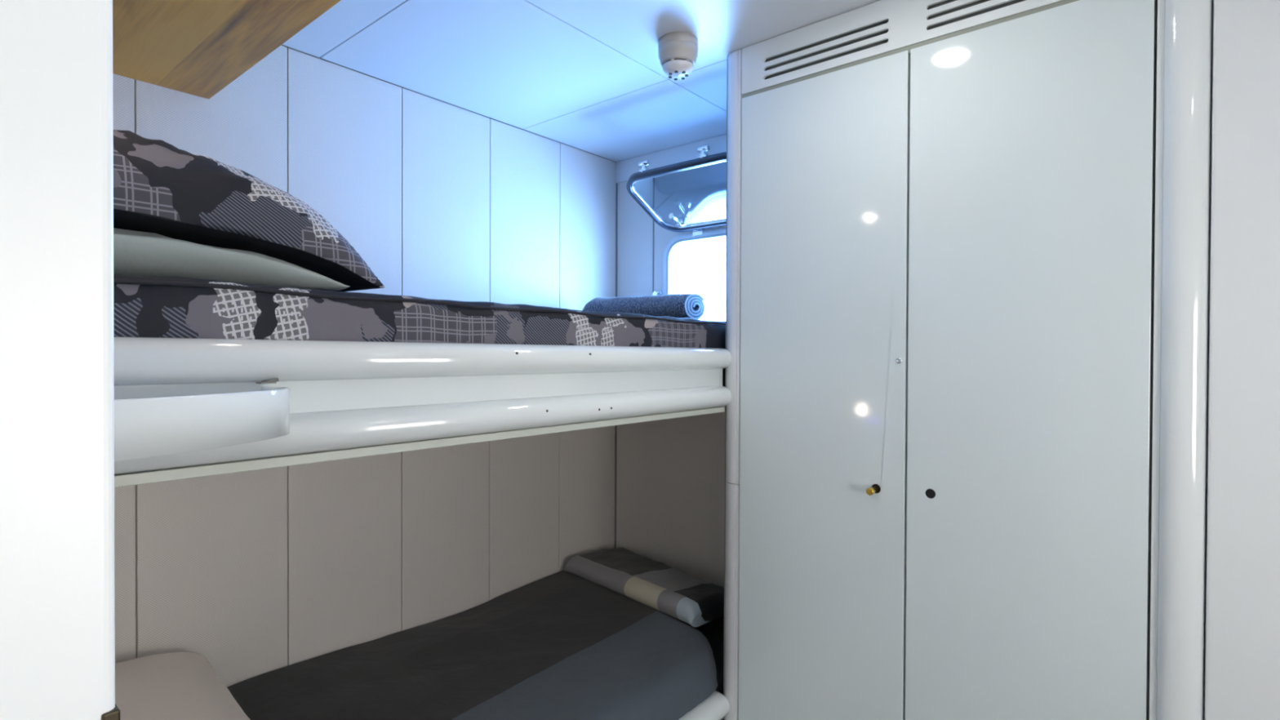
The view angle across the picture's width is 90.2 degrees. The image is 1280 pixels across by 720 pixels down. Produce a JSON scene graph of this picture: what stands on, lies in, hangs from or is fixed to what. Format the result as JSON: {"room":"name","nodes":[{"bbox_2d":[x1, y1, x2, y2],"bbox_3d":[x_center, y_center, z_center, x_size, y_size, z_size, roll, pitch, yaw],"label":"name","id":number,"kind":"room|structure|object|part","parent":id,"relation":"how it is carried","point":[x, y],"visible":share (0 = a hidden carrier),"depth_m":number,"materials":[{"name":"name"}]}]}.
{"room":"ship cabin","nodes":[
{"label":"ship cabin","id":0,"kind":"room"},
{"bbox_2d":[0,0,115,719],"bbox_3d":[-0.374,0.248,0.078,0.040,2.000,0.480,1,1,40],"label":"wall","id":1,"kind":"structure","parent":0,"point":[57,591],"depth_m":0.23,"materials":[{"name":"white paint"}]},
{"bbox_2d":[101,703,119,719],"bbox_3d":[-0.207,0.152,0.249,0.010,0.030,0.006,1,1,40],"label":"strike plate","id":2,"kind":"object","parent":1,"relation":"attached to","point":[113,714],"visible":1,"depth_m":0.25,"materials":[{"name":"grey metal"}]},
{"bbox_2d":[112,44,616,687],"bbox_3d":[-0.845,0.221,1.642,0.050,2.020,2.384,1,1,40],"label":"wall","id":3,"kind":"structure","parent":0,"point":[253,573],"depth_m":1.75,"materials":[{"name":"plastic"}]},
{"bbox_2d":[113,336,731,487],"bbox_3d":[-0.504,0.049,1.353,0.834,0.160,2.274,1,1,40],"label":"bunk","id":4,"kind":"object","parent":3,"relation":"attached to","point":[348,399],"visible":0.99,"depth_m":0.92,"materials":[{"name":"white plastic"}]},
{"bbox_2d":[114,377,289,461],"bbox_3d":[-0.569,0.056,0.526,0.154,0.064,0.556,1,1,40],"label":"guard rail","id":5,"kind":"object","parent":4,"relation":"attached to","point":[148,427],"visible":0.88,"depth_m":0.61,"materials":[{"name":"white metal"}]},
{"bbox_3d":[-0.367,0.053,0.929,0.008,0.150,1.798,1,1,40],"label":"panel","id":6,"kind":"part","parent":4,"relation":"part of","materials":[{"name":"white laminate"}]},
{"bbox_2d":[113,273,725,386],"bbox_3d":[-0.528,-0.002,1.360,0.793,0.214,2.253,1,1,40],"label":"mattress","id":7,"kind":"object","parent":4,"relation":"on","point":[164,307],"visible":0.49,"depth_m":0.90,"materials":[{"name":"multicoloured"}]},
{"bbox_2d":[113,227,349,290],"bbox_3d":[-0.933,-0.139,0.885,0.670,0.063,0.750,1,1,40],"label":"pillow","id":8,"kind":"object","parent":7,"relation":"on","point":[135,253],"visible":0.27,"depth_m":0.84,"materials":[{"name":"grey fabric"}]},
{"bbox_2d":[113,129,384,291],"bbox_3d":[-0.907,-0.214,0.916,0.690,0.202,0.770,1,1,40],"label":"pillow","id":9,"kind":"object","parent":8,"relation":"on","point":[161,188],"visible":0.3,"depth_m":0.85,"materials":[{"name":"grey fabric"}]},
{"bbox_2d":[582,293,704,319],"bbox_3d":[-0.009,-0.170,2.096,0.497,0.095,0.108,1,1,44],"label":"rolled towel","id":10,"kind":"object","parent":7,"relation":"on","point":[675,305],"visible":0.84,"depth_m":1.98,"materials":[{"name":"blue fabric"}]},
{"bbox_3d":[-0.354,0.000,0.918,0.042,0.054,1.797,1,1,40],"label":"moulding","id":11,"kind":"part","parent":4,"relation":"part of","materials":[{"name":"white plastic"}]},
{"bbox_3d":[-0.355,0.095,0.919,0.048,0.054,1.797,1,1,40],"label":"moulding","id":12,"kind":"part","parent":4,"relation":"part of","materials":[{"name":"white metal"}]},
{"bbox_2d":[282,0,879,161],"bbox_3d":[0.187,-0.776,0.779,2.722,0.040,2.384,1,1,40],"label":"ceiling","id":13,"kind":"structure","parent":0,"point":[588,76],"depth_m":1.59,"materials":[{"name":"white paint"}]},
{"bbox_2d":[657,31,697,80],"bbox_3d":[0.091,-0.722,1.530,0.096,0.083,0.096,1,1,40],"label":"smoke detector","id":14,"kind":"object","parent":13,"relation":"attached to","point":[677,51],"visible":1,"depth_m":1.50,"materials":[{"name":"grey plastic"}]},
{"bbox_2d":[668,70,688,80],"bbox_3d":[0.092,-0.683,1.531,0.048,0.004,0.047,1,1,40],"label":"grille","id":15,"kind":"object","parent":14,"relation":"attached to","point":[674,74],"depth_m":1.52,"materials":[{"name":"grey plastic"}]},
{"bbox_2d":[616,161,726,586],"bbox_3d":[0.929,0.238,1.686,2.622,2.000,0.050,1,1,40],"label":"wall","id":16,"kind":"structure","parent":0,"point":[670,473],"depth_m":2.34,"materials":[{"name":"plastic"}]},
{"bbox_2d":[614,182,617,548],"bbox_3d":[-0.094,0.118,2.500,0.004,1.617,0.004,1,1,40],"label":"trim","id":17,"kind":"structure","parent":16,"relation":"attached to","point":[616,183],"depth_m":2.50,"materials":[{"name":"grey"}]},
{"bbox_2d":[652,177,653,295],"bbox_3d":[0.050,-0.403,2.379,0.004,0.572,0.002,1,1,40],"label":"trim","id":18,"kind":"structure","parent":16,"relation":"attached to","point":[653,178],"depth_m":2.38,"materials":[{"name":"grey"}]},
{"bbox_2d":[615,133,726,182],"bbox_3d":[0.214,-0.728,2.236,0.798,0.081,0.008,1,1,40],"label":"trim","id":19,"kind":"structure","parent":16,"relation":"attached to","point":[624,169],"depth_m":2.32,"materials":[{"name":"white"}]},
{"bbox_2d":[626,145,726,295],"bbox_3d":[0.199,-0.363,2.098,0.552,0.550,0.348,1,1,40],"label":"window","id":20,"kind":"structure","parent":16,"relation":"in","point":[674,247],"depth_m":2.20,"materials":[{"name":"white"}]},
{"bbox_3d":[0.196,-0.527,2.053,0.472,0.153,0.277,1,1,40],"label":"sash frame","id":21,"kind":"part","parent":20,"relation":"part of","materials":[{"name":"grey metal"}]},
{"bbox_3d":[0.300,-0.272,2.198,0.523,0.365,0.066,1,1,40],"label":"frame","id":22,"kind":"part","parent":20,"relation":"part of","materials":[{"name":"white plastic"}]},
{"bbox_2d":[1203,0,1279,719],"bbox_3d":[1.409,0.248,0.919,0.902,2.000,0.515,1,1,40],"label":"wall","id":23,"kind":"structure","parent":0,"point":[1242,623],"depth_m":0.98,"materials":[{"name":"white paint"}]},
{"bbox_3d":[0.178,1.268,0.798,2.822,0.050,2.484,1,1,40],"label":"floor","id":24,"kind":"structure","parent":0,"visible":0},
{"bbox_2d":[678,690,729,719],"bbox_3d":[-0.507,1.038,1.364,0.833,0.394,2.278,1,1,40],"label":"bunk","id":25,"kind":"object","parent":24,"relation":"on","point":[716,707],"visible":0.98,"depth_m":1.55,"materials":[{"name":"white metal"}]},
{"bbox_2d":[655,608,724,694],"bbox_3d":[-0.530,0.874,1.379,0.778,0.122,2.270,1,1,40],"label":"mattress","id":26,"kind":"object","parent":25,"relation":"on","point":[713,630],"visible":0.02,"depth_m":1.86,"materials":[{"name":"black fabric"}]},
{"bbox_2d":[226,569,717,719],"bbox_3d":[-0.578,0.800,1.305,0.786,0.097,2.089,1,1,40],"label":"bedspread","id":27,"kind":"object","parent":26,"relation":"on","point":[562,645],"visible":0.87,"depth_m":1.57,"materials":[{"name":"grey fabric"}]},
{"bbox_2d":[115,651,250,719],"bbox_3d":[-0.954,0.661,0.911,0.680,0.178,0.770,1,1,40],"label":"pillow","id":28,"kind":"object","parent":27,"relation":"on","point":[182,685],"visible":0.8,"depth_m":1.16,"materials":[{"name":"beige fabric"}]},
{"bbox_2d":[564,546,724,626],"bbox_3d":[0.039,0.724,2.117,0.273,0.066,0.616,0,1,-42],"label":"folded throw","id":29,"kind":"object","parent":27,"relation":"on","point":[694,601],"visible":0.98,"depth_m":2.01,"materials":[{"name":"grey fabric"}]},
{"bbox_2d":[723,0,1212,719],"bbox_3d":[0.701,0.240,1.491,0.916,1.998,0.539,1,1,40],"label":"wardrobe","id":30,"kind":"object","parent":24,"relation":"on","point":[966,242],"visible":1,"depth_m":1.24,"materials":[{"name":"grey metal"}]},
{"bbox_3d":[0.251,0.772,1.630,0.054,0.928,0.100,1,1,40],"label":"corner post","id":31,"kind":"part","parent":30,"relation":"part of","materials":[{"name":"white metal"}]},
{"bbox_3d":[0.256,-0.228,1.621,0.054,1.068,0.100,1,1,40],"label":"corner post","id":32,"kind":"part","parent":30,"relation":"part of","materials":[{"name":"white metal"}]},
{"bbox_3d":[0.401,0.255,1.449,0.392,1.787,0.018,1,1,40],"label":"door","id":33,"kind":"part","parent":30,"relation":"part of","materials":[{"name":"white metal"}]},
{"bbox_3d":[0.489,0.274,1.341,0.016,0.016,0.037,1,1,40],"label":"door knob","id":34,"kind":"part","parent":30,"relation":"part of","materials":[{"name":"gold metal"}]},
{"bbox_2d":[741,0,1062,94],"bbox_3d":[0.559,-0.702,1.315,0.790,0.112,0.022,1,1,40],"label":"vent","id":35,"kind":"object","parent":30,"relation":"attached to","point":[882,29],"depth_m":1.36,"materials":[{"name":"white metal"}]},
{"bbox_3d":[0.706,0.259,1.197,0.390,1.787,0.018,1,1,40],"label":"door","id":36,"kind":"part","parent":30,"relation":"part of","materials":[{"name":"white metal"}]},
{"bbox_3d":[0.879,0.245,1.041,0.068,1.998,0.040,1,1,40],"label":"edge post","id":37,"kind":"part","parent":30,"relation":"part of","materials":[{"name":"white metal"}]},
{"bbox_3d":[-0.563,0.249,-0.109,2.622,2.000,0.050,1,1,40],"label":"wall","id":38,"kind":"structure","parent":0,"visible":0},
{"bbox_2d":[112,0,341,98],"bbox_3d":[-0.857,-0.602,0.753,1.051,0.042,0.906,1,1,40],"label":"shelf","id":39,"kind":"object","parent":38,"relation":"attached to","point":[195,47],"visible":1,"depth_m":1.15,"materials":[{"name":"brown wood"}]}
]}

